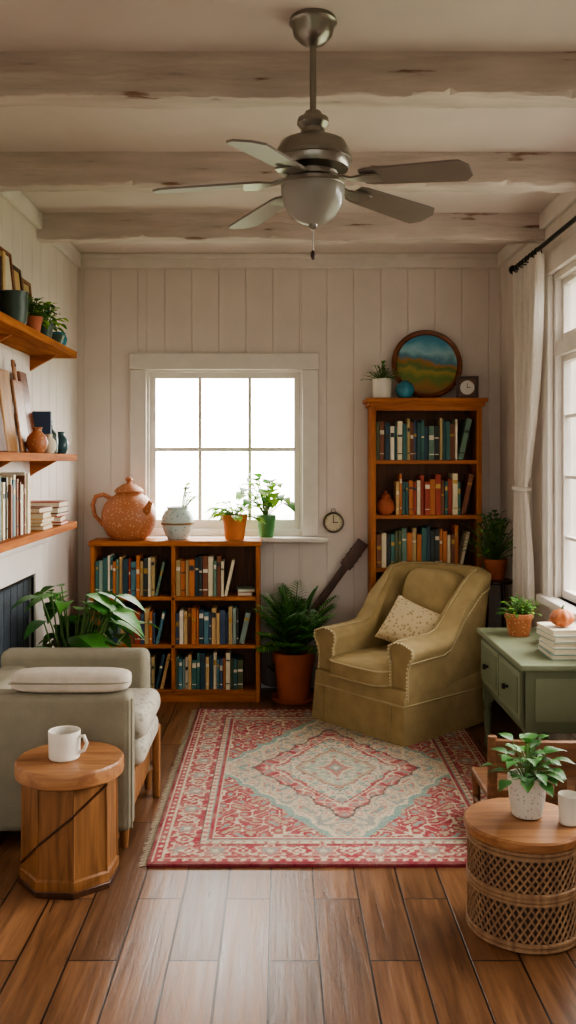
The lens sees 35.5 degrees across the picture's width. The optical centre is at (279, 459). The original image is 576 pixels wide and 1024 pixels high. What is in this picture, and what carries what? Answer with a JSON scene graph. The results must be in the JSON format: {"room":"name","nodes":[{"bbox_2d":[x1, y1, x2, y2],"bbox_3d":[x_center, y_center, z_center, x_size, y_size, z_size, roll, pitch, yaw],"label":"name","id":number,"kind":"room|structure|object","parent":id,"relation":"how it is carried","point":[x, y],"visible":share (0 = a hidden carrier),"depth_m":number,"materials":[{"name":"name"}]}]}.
{"room":"living room","nodes":[
{"label":"living room","id":0,"kind":"room"},
{"bbox_2d":[0,194,77,647],"bbox_3d":[-1.299,0.069,2.350,0.130,2.643,6.300,0,0,0],"label":"wall","id":1,"kind":"structure","parent":0,"point":[53,385],"depth_m":4.92,"materials":[{"name":"paint"}]},
{"bbox_2d":[0,311,76,370],"bbox_3d":[-1.132,-0.495,3.635,0.204,0.110,1.870,0,0,0],"label":"wall shelf","id":2,"kind":"object","parent":1,"relation":"attached to","point":[41,348],"visible":1,"depth_m":3.99,"materials":[{"name":"brown wood"}]},
{"bbox_2d":[0,251,4,310],"bbox_3d":[-1.189,-0.716,3.625,0.080,0.330,0.290,0,0,0],"label":"picture frame","id":3,"kind":"object","parent":2,"relation":"on","point":[2,253],"visible":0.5,"depth_m":3.74,"materials":[{"name":"brown wood"}]},
{"bbox_2d":[0,246,14,289],"bbox_3d":[-1.188,-0.735,3.920,0.052,0.369,0.200,0,0,0],"label":"picture frame","id":4,"kind":"object","parent":2,"relation":"on","point":[9,278],"visible":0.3,"depth_m":3.97,"materials":[{"name":"brown wood"}]},
{"bbox_2d":[0,290,28,324],"bbox_3d":[-1.085,-0.618,3.680,0.113,0.135,0.113,0,0,0],"label":"plant pot","id":5,"kind":"object","parent":2,"relation":"on","point":[14,303],"visible":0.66,"depth_m":3.63,"materials":[{"name":"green ceramic"}]},
{"bbox_2d":[12,264,22,290],"bbox_3d":[-1.190,-0.715,4.100,0.048,0.329,0.140,0,0,0],"label":"picture frame","id":6,"kind":"object","parent":2,"relation":"on","point":[16,271],"visible":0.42,"depth_m":4.12,"materials":[{"name":"brown wood"}]},
{"bbox_2d":[22,278,31,315],"bbox_3d":[-1.191,-0.700,4.260,0.045,0.299,0.150,0,0,0],"label":"picture frame","id":7,"kind":"object","parent":2,"relation":"on","point":[26,285],"visible":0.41,"depth_m":4.27,"materials":[{"name":"brown wood"}]},
{"bbox_2d":[26,294,59,331],"bbox_3d":[-1.066,-0.638,3.941,0.171,0.175,0.303,0,0,0],"label":"potted plant","id":8,"kind":"object","parent":2,"relation":"on","point":[34,321],"visible":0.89,"depth_m":3.92,"materials":[{"name":"green plant"}]},
{"bbox_2d":[33,302,68,337],"bbox_3d":[-1.066,-0.638,4.118,0.156,0.175,0.300,0,0,0],"label":"potted plant","id":9,"kind":"object","parent":2,"relation":"on","point":[52,326],"visible":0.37,"depth_m":4.10,"materials":[{"name":"green plant"}]},
{"bbox_2d":[52,334,64,342],"bbox_3d":[-1.090,-0.577,4.340,0.104,0.052,0.104,0,0,0],"label":"ceramic bowl","id":10,"kind":"object","parent":2,"relation":"on","point":[59,338],"visible":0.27,"depth_m":4.31,"materials":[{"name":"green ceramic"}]},
{"bbox_2d":[52,332,66,345],"bbox_3d":[-1.100,-0.591,4.460,0.090,0.080,0.090,0,0,0],"label":"vase","id":11,"kind":"object","parent":2,"relation":"on","point":[64,342],"visible":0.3,"depth_m":4.44,"materials":[{"name":"ceramic"}]},
{"bbox_2d":[0,452,76,475],"bbox_3d":[-1.132,0.025,3.635,0.204,0.110,1.870,0,0,0],"label":"wall shelf","id":12,"kind":"object","parent":1,"relation":"attached to","point":[38,461],"visible":0.99,"depth_m":3.97,"materials":[{"name":"brown wood"}]},
{"bbox_2d":[0,407,6,451],"bbox_3d":[-1.173,-0.239,3.660,0.080,0.415,0.180,0,0,0],"label":"cutting board","id":13,"kind":"object","parent":12,"relation":"on","point":[3,447],"visible":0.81,"depth_m":3.71,"materials":[{"name":"brown wood"}]},
{"bbox_2d":[0,369,17,451],"bbox_3d":[-1.169,-0.210,3.850,0.058,0.357,0.150,0,0,0],"label":"cutting board","id":14,"kind":"object","parent":12,"relation":"on","point":[6,406],"visible":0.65,"depth_m":3.84,"materials":[{"name":"brown wood"}]},
{"bbox_2d":[10,359,29,452],"bbox_3d":[-1.162,-0.240,4.010,0.073,0.416,0.140,0,0,0],"label":"cutting board","id":15,"kind":"object","parent":12,"relation":"on","point":[16,386],"visible":0.98,"depth_m":3.98,"materials":[{"name":"brown wood"}]},
{"bbox_2d":[17,371,34,433],"bbox_3d":[-1.166,-0.219,4.160,0.073,0.375,0.120,0,0,0],"label":"cutting board","id":16,"kind":"object","parent":12,"relation":"on","point":[22,376],"visible":0.44,"depth_m":4.15,"materials":[{"name":"brown wood"}]},
{"bbox_2d":[26,427,47,452],"bbox_3d":[-1.080,-0.088,4.002,0.098,0.115,0.098,0,0,45],"label":"ceramic jug","id":17,"kind":"object","parent":12,"relation":"on","point":[36,442],"visible":0.9,"depth_m":3.97,"materials":[{"name":"ceramic"}]},
{"bbox_2d":[32,411,51,433],"bbox_3d":[-1.144,-0.131,4.275,0.120,0.200,0.040,0,0,0],"label":"books","id":18,"kind":"object","parent":12,"relation":"on","point":[43,419],"visible":0.26,"depth_m":4.25,"materials":[{"name":"paper"}]},
{"bbox_2d":[44,434,56,452],"bbox_3d":[-1.070,-0.075,4.170,0.068,0.090,0.068,0,0,0],"label":"ceramic vase","id":19,"kind":"object","parent":12,"relation":"on","point":[51,447],"visible":0.73,"depth_m":4.15,"materials":[{"name":"ceramic"}]},
{"bbox_2d":[52,421,57,453],"bbox_3d":[-1.120,-0.111,4.370,0.084,0.160,0.084,0,0,0],"label":"ceramic vase","id":20,"kind":"object","parent":12,"relation":"on","point":[54,436],"visible":0.18,"depth_m":4.36,"materials":[{"name":"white ceramic"}]},
{"bbox_2d":[57,432,68,453],"bbox_3d":[-1.090,-0.086,4.480,0.076,0.110,0.076,0,0,0],"label":"ceramic vase","id":21,"kind":"object","parent":12,"relation":"on","point":[63,444],"visible":0.84,"depth_m":4.46,"materials":[{"name":"teal ceramic"}]},
{"bbox_2d":[0,521,76,552],"bbox_3d":[-1.132,0.365,3.635,0.204,0.110,1.870,0,0,0],"label":"wall shelf","id":22,"kind":"object","parent":1,"relation":"attached to","point":[8,544],"visible":0.56,"depth_m":3.78,"materials":[{"name":"brown wood"}]},
{"bbox_2d":[0,472,30,540],"bbox_3d":[-1.126,0.180,3.579,0.132,0.258,0.557,0,0,0],"label":"books","id":23,"kind":"object","parent":22,"relation":"on","point":[15,498],"visible":1,"depth_m":3.66,"materials":[{"name":"paper"}]},
{"bbox_2d":[30,506,53,529],"bbox_3d":[-1.130,0.260,4.050,0.186,0.098,0.200,0,0,0],"label":"book stack","id":24,"kind":"object","parent":22,"relation":"on","point":[41,518],"visible":0.4,"depth_m":3.97,"materials":[{"name":"paper"}]},
{"bbox_2d":[30,500,68,525],"bbox_3d":[-1.130,0.254,4.340,0.195,0.110,0.212,0,0,0],"label":"book stack","id":25,"kind":"object","parent":22,"relation":"on","point":[60,507],"visible":0.41,"depth_m":4.26,"materials":[{"name":"paper"}]},
{"bbox_2d":[0,191,80,266],"bbox_3d":[-1.219,-1.210,2.325,0.030,0.085,6.250,0,0,0],"label":"trim","id":26,"kind":"structure","parent":1,"relation":"attached to","point":[18,200],"depth_m":4.40,"materials":[{"name":"paint"}]},
{"bbox_2d":[0,688,575,1023],"bbox_3d":[0.055,1.440,2.415,2.838,0.100,6.430,0,0,0],"label":"floor","id":27,"kind":"structure","parent":0,"point":[157,945],"depth_m":2.56,"materials":[{"name":"brown wood"}]},
{"bbox_2d":[0,537,49,667],"bbox_3d":[-1.194,0.885,4.050,0.079,1.010,0.960,0,0,0],"label":"fireplace","id":28,"kind":"object","parent":27,"relation":"on","point":[21,568],"visible":0.48,"depth_m":4.17,"materials":[{"name":"paint"}]},
{"bbox_2d":[14,741,123,899],"bbox_3d":[-0.700,1.190,3.000,0.356,0.401,0.356,0,0,0],"label":"wooden side table","id":29,"kind":"object","parent":27,"relation":"on","point":[69,810],"visible":0.86,"depth_m":2.88,"materials":[{"name":"brown wood"}]},
{"bbox_2d":[48,725,88,762],"bbox_3d":[-0.707,0.942,2.989,0.123,0.093,0.106,0,0,-24],"label":"coffee mug","id":30,"kind":"object","parent":29,"relation":"on","point":[63,741],"visible":1,"depth_m":2.95,"materials":[{"name":"white ceramic"}]},
{"bbox_2d":[0,648,160,847],"bbox_3d":[-0.833,1.093,3.525,0.685,0.595,0.650,0,0,0],"label":"armchair","id":31,"kind":"object","parent":27,"relation":"on","point":[127,720],"visible":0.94,"depth_m":3.21,"materials":[{"name":"fabric"}]},
{"bbox_2d":[8,667,131,692],"bbox_3d":[-0.755,0.796,3.262,0.430,0.076,0.129,0,0,0],"label":"bolster cushion","id":32,"kind":"object","parent":31,"relation":"on","point":[36,679],"visible":1,"depth_m":3.21,"materials":[{"name":"beige fabric"}]},
{"bbox_2d":[10,583,159,647],"bbox_3d":[-0.884,0.987,4.246,0.590,0.806,0.723,0,0,0],"label":"leafy houseplant","id":33,"kind":"object","parent":27,"relation":"on","point":[73,631],"visible":0.36,"depth_m":4.13,"materials":[{"name":"green plant"}]},
{"bbox_2d":[88,538,261,701],"bbox_3d":[-0.602,0.927,5.264,0.990,0.926,0.232,0,0,0],"label":"bookcase","id":34,"kind":"object","parent":27,"relation":"on","point":[246,552],"visible":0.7,"depth_m":5.28,"materials":[{"name":"brown wood"}]},
{"bbox_2d":[91,477,156,540],"bbox_3d":[-0.917,0.281,5.275,0.388,0.367,0.320,0,0,0],"label":"teapot","id":35,"kind":"object","parent":34,"relation":"on","point":[128,514],"visible":1,"depth_m":5.16,"materials":[{"name":"orange ceramic"}]},
{"bbox_2d":[95,553,254,689],"bbox_3d":[-0.602,0.935,5.254,0.917,0.770,0.166,0,0,0],"label":"books","id":36,"kind":"object","parent":34,"relation":"in","point":[203,574],"visible":0.8,"depth_m":5.18,"materials":[{"name":"paper"}]},
{"bbox_2d":[161,483,202,539],"bbox_3d":[-0.570,0.298,5.270,0.254,0.331,0.193,0,0,0],"label":"vase","id":37,"kind":"object","parent":34,"relation":"on","point":[177,522],"visible":1,"depth_m":5.21,"materials":[{"name":"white ceramic"}]},
{"bbox_2d":[206,501,264,539],"bbox_3d":[-0.258,0.354,5.265,0.355,0.221,0.304,0,0,0],"label":"potted plant","id":38,"kind":"object","parent":34,"relation":"on","point":[234,524],"visible":1,"depth_m":5.21,"materials":[{"name":"green plant"}]},
{"bbox_2d":[252,580,339,704],"bbox_3d":[0.085,1.056,5.173,0.552,0.667,0.561,0,0,9],"label":"potted palm","id":39,"kind":"object","parent":27,"relation":"on","point":[293,660],"visible":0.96,"depth_m":5.15,"materials":[{"name":"plant"}]},
{"bbox_2d":[139,708,486,866],"bbox_3d":[0.232,1.384,4.032,1.446,0.012,1.925,0,0,0],"label":"patterned rug","id":40,"kind":"object","parent":27,"relation":"on","point":[252,787],"visible":0.77,"depth_m":3.69,"materials":[{"name":"fabric"}]},
{"bbox_2d":[312,561,491,746],"bbox_3d":[0.687,0.981,4.828,0.874,0.795,0.715,0,0,-40],"label":"armchair","id":41,"kind":"object","parent":40,"relation":"on","point":[409,691],"visible":0.98,"depth_m":4.63,"materials":[{"name":"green fabric"}]},
{"bbox_2d":[375,595,440,642],"bbox_3d":[0.717,0.893,4.791,0.414,0.318,0.203,0,0,34],"label":"throw pillow","id":42,"kind":"object","parent":41,"relation":"on","point":[406,618],"visible":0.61,"depth_m":4.76,"materials":[{"name":"fabric"}]},
{"bbox_2d":[471,735,575,804],"bbox_3d":[0.983,1.180,3.325,0.493,0.396,0.371,0,0,0],"label":"wooden chair","id":43,"kind":"object","parent":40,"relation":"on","point":[488,782],"visible":0.38,"depth_m":3.18,"materials":[{"name":"brown wood"}]},
{"bbox_2d":[261,538,367,686],"bbox_3d":[0.182,0.923,5.445,0.699,0.895,0.073,0,0,0],"label":"acoustic guitar","id":44,"kind":"object","parent":27,"relation":"on","point":[268,676],"visible":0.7,"depth_m":5.43,"materials":[{"name":"brown wood"}]},
{"bbox_2d":[363,398,487,592],"bbox_3d":[0.858,0.513,5.359,0.710,1.753,0.238,0,0,0],"label":"bookcase","id":45,"kind":"object","parent":27,"relation":"on","point":[382,474],"visible":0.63,"depth_m":5.36,"materials":[{"name":"brown wood"}]},
{"bbox_2d":[362,360,401,397],"bbox_3d":[0.606,-0.474,5.324,0.249,0.223,0.235,0,0,0],"label":"potted plant","id":46,"kind":"object","parent":45,"relation":"on","point":[382,386],"visible":0.99,"depth_m":5.29,"materials":[{"name":"green plant"}]},
{"bbox_2d":[377,491,394,514],"bbox_3d":[0.628,0.252,5.340,0.112,0.140,0.112,0,0,0],"label":"vase","id":47,"kind":"object","parent":45,"relation":"on","point":[385,505],"visible":1,"depth_m":5.30,"materials":[{"name":"ceramic"}]},
{"bbox_2d":[395,380,414,397],"bbox_3d":[0.735,-0.415,5.295,0.112,0.104,0.112,0,0,0],"label":"vase","id":48,"kind":"object","parent":45,"relation":"on","point":[404,389],"visible":0.88,"depth_m":5.26,"materials":[{"name":"ceramic"}]},
{"bbox_2d":[376,418,473,567],"bbox_3d":[0.854,0.357,5.363,0.574,1.206,0.167,0,0,0],"label":"books","id":49,"kind":"object","parent":45,"relation":"in","point":[409,440],"visible":0.61,"depth_m":5.29,"materials":[{"name":"paper"}]},
{"bbox_2d":[391,330,462,397],"bbox_3d":[0.885,-0.577,5.420,0.428,0.422,0.100,0,0,0],"label":"painting","id":50,"kind":"object","parent":45,"relation":"on","point":[429,360],"visible":0.93,"depth_m":5.42,"materials":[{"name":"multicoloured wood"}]},
{"bbox_2d":[456,376,478,397],"bbox_3d":[1.115,-0.430,5.359,0.130,0.135,0.027,0,0,8],"label":"desk clock","id":51,"kind":"object","parent":45,"relation":"on","point":[466,386],"visible":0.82,"depth_m":5.35,"materials":[{"name":"brown wood"}]},
{"bbox_2d":[485,578,512,627],"bbox_3d":[1.220,1.033,5.100,0.200,0.715,0.200,0,0,0],"label":"plant stand","id":52,"kind":"object","parent":27,"relation":"on","point":[506,581],"visible":0.28,"depth_m":5.04,"materials":[{"name":"brown wood"}]},
{"bbox_2d":[462,510,515,579],"bbox_3d":[1.175,0.480,5.013,0.304,0.389,0.453,0,0,0],"label":"potted plant","id":53,"kind":"object","parent":52,"relation":"on","point":[496,565],"visible":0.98,"depth_m":5.05,"materials":[{"name":"green plant"}]},
{"bbox_2d":[463,798,575,954],"bbox_3d":[0.728,1.230,2.690,0.352,0.316,0.352,0,0,0],"label":"wicker side table","id":54,"kind":"object","parent":27,"relation":"on","point":[521,874],"visible":0.98,"depth_m":2.56,"materials":[{"name":"brown wicker"}]},
{"bbox_2d":[478,733,575,819],"bbox_3d":[0.745,0.948,2.729,0.254,0.246,0.329,0,0,0],"label":"potted plant","id":55,"kind":"object","parent":54,"relation":"on","point":[528,786],"visible":1,"depth_m":2.67,"materials":[{"name":"green plant"}]},
{"bbox_2d":[558,790,575,826],"bbox_3d":[0.853,1.028,2.655,0.064,0.087,0.064,0,0,0],"label":"ceramic cup","id":56,"kind":"object","parent":54,"relation":"on","point":[566,799],"visible":1,"depth_m":2.63,"materials":[{"name":"white ceramic"}]},
{"bbox_2d":[477,628,575,746],"bbox_3d":[1.131,1.106,4.010,0.375,0.568,0.820,0,0,0],"label":"writing desk","id":57,"kind":"object","parent":27,"relation":"on","point":[537,691],"visible":0.73,"depth_m":3.66,"materials":[{"name":"green paint"}]},
{"bbox_2d":[497,595,541,636],"bbox_3d":[1.117,0.731,4.228,0.213,0.181,0.202,0,0,0],"label":"potted plant","id":58,"kind":"object","parent":57,"relation":"on","point":[518,619],"visible":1,"depth_m":4.18,"materials":[{"name":"green plant"}]},
{"bbox_2d":[535,622,575,659],"bbox_3d":[1.205,0.761,3.800,0.202,0.121,0.225,0,0,0],"label":"book stack","id":59,"kind":"object","parent":57,"relation":"on","point":[555,642],"visible":0.98,"depth_m":3.71,"materials":[{"name":"paper"}]},
{"bbox_2d":[550,605,574,626],"bbox_3d":[1.185,0.654,3.780,0.099,0.091,0.099,0,0,22],"label":"pumpkin","id":60,"kind":"object","parent":59,"relation":"on","point":[562,617],"visible":1,"depth_m":3.75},
{"bbox_2d":[0,0,575,252],"bbox_3d":[0.055,-1.313,2.415,2.838,0.120,6.430,0,0,0],"label":"ceiling","id":61,"kind":"structure","parent":0,"point":[25,25],"depth_m":3.25,"materials":[{"name":"paint"}]},
{"bbox_2d":[0,152,575,193],"bbox_3d":[0.055,-1.182,3.711,2.578,0.142,0.119,0,0,0],"label":"ceiling beam","id":62,"kind":"structure","parent":61,"relation":"attached to","point":[493,172],"depth_m":3.66,"materials":[{"name":"beige wood"}]},
{"bbox_2d":[0,51,575,109],"bbox_3d":[0.055,-1.182,2.812,2.578,0.142,0.117,0,0,0],"label":"ceiling beam","id":63,"kind":"structure","parent":61,"relation":"attached to","point":[166,80],"depth_m":2.76,"materials":[{"name":"beige wood"}]},
{"bbox_2d":[36,213,544,244],"bbox_3d":[0.055,-1.182,4.612,2.578,0.142,0.116,0,0,0],"label":"ceiling beam","id":64,"kind":"structure","parent":61,"relation":"attached to","point":[86,228],"depth_m":4.56,"materials":[{"name":"beige wood"}]},
{"bbox_2d":[152,8,472,259],"bbox_3d":[0.076,-0.911,2.551,0.872,0.684,0.830,0,0,0],"label":"ceiling fan","id":65,"kind":"object","parent":61,"relation":"hanging from","point":[314,162],"depth_m":2.50,"materials":[{"name":"silver metal"}]},
{"bbox_2d":[78,268,499,667],"bbox_3d":[0.055,0.069,5.565,2.838,2.643,0.130,0,0,0],"label":"wall","id":66,"kind":"structure","parent":0,"point":[355,320],"depth_m":5.50,"materials":[{"name":"paint"}]},
{"bbox_2d":[129,353,318,535],"bbox_3d":[-0.340,-0.092,5.543,1.155,1.115,0.154,0,0,0],"label":"window","id":67,"kind":"structure","parent":66,"relation":"in","point":[145,368],"depth_m":5.47,"materials":[{"name":"paint"}]},
{"bbox_2d":[147,536,328,541],"bbox_3d":[-0.325,0.479,5.442,1.237,0.027,0.115,0,0,0],"label":"trim","id":68,"kind":"structure","parent":66,"relation":"attached to","point":[274,538],"depth_m":5.39,"materials":[{"name":"paint"}]},
{"bbox_2d":[236,473,294,537],"bbox_3d":[-0.085,0.272,5.318,0.345,0.387,0.354,0,0,0],"label":"potted plant","id":69,"kind":"object","parent":68,"relation":"on","point":[266,529],"visible":0.97,"depth_m":5.34,"materials":[{"name":"green plant"}]},
{"bbox_2d":[77,253,500,268],"bbox_3d":[0.055,-1.210,5.475,2.578,0.085,0.050,0,0,0],"label":"trim","id":70,"kind":"structure","parent":66,"relation":"attached to","point":[88,260],"depth_m":5.46,"materials":[{"name":"paint"}]},
{"bbox_2d":[261,668,317,687],"bbox_3d":[0.055,1.330,5.490,2.538,0.120,0.020,0,0,0],"label":"baseboard","id":71,"kind":"structure","parent":66,"relation":"attached to","point":[313,669],"depth_m":5.48,"materials":[{"name":"paint"}]},
{"bbox_2d":[323,509,343,532],"bbox_3d":[0.325,0.370,5.487,0.128,0.147,0.026,0,0,0],"label":"wall clock","id":72,"kind":"object","parent":66,"relation":"attached to","point":[333,522],"visible":1,"depth_m":5.49,"materials":[{"name":"metal"}]},
{"bbox_2d":[500,202,575,739],"bbox_3d":[1.409,0.069,2.350,0.130,2.643,6.300,0,0,0],"label":"wall","id":73,"kind":"structure","parent":0,"point":[507,406],"depth_m":5.20,"materials":[{"name":"paint"}]},
{"bbox_2d":[497,192,575,266],"bbox_3d":[1.329,-1.210,2.325,0.030,0.085,6.250,0,0,0],"label":"trim","id":74,"kind":"structure","parent":73,"relation":"attached to","point":[562,202],"depth_m":4.42,"materials":[{"name":"paint"}]},
{"bbox_2d":[509,216,575,273],"bbox_3d":[1.285,-1.020,3.553,0.118,0.048,2.593,0,0,0],"label":"curtain rod","id":75,"kind":"object","parent":73,"relation":"attached to","point":[573,220],"depth_m":4.17,"materials":[{"name":"black metal"}]},
{"bbox_2d":[510,247,544,604],"bbox_3d":[1.268,-0.150,4.596,0.082,1.760,0.511,0,0,0],"label":"curtain","id":76,"kind":"object","parent":75,"relation":"hanging from","point":[528,281],"visible":0.98,"depth_m":4.60,"materials":[{"name":"fabric"}]},
{"bbox_2d":[536,233,575,621],"bbox_3d":[1.374,-0.150,3.435,0.180,1.720,2.170,0,0,0],"label":"window","id":77,"kind":"structure","parent":73,"relation":"in","point":[564,254],"depth_m":4.39,"materials":[{"name":"paint"}]},
{"bbox_2d":[541,733,574,740],"bbox_3d":[1.334,1.330,2.350,0.020,0.120,6.300,0,0,0],"label":"baseboard","id":78,"kind":"structure","parent":73,"relation":"attached to","point":[552,736],"depth_m":4.25,"materials":[{"name":"paint"}]}
]}

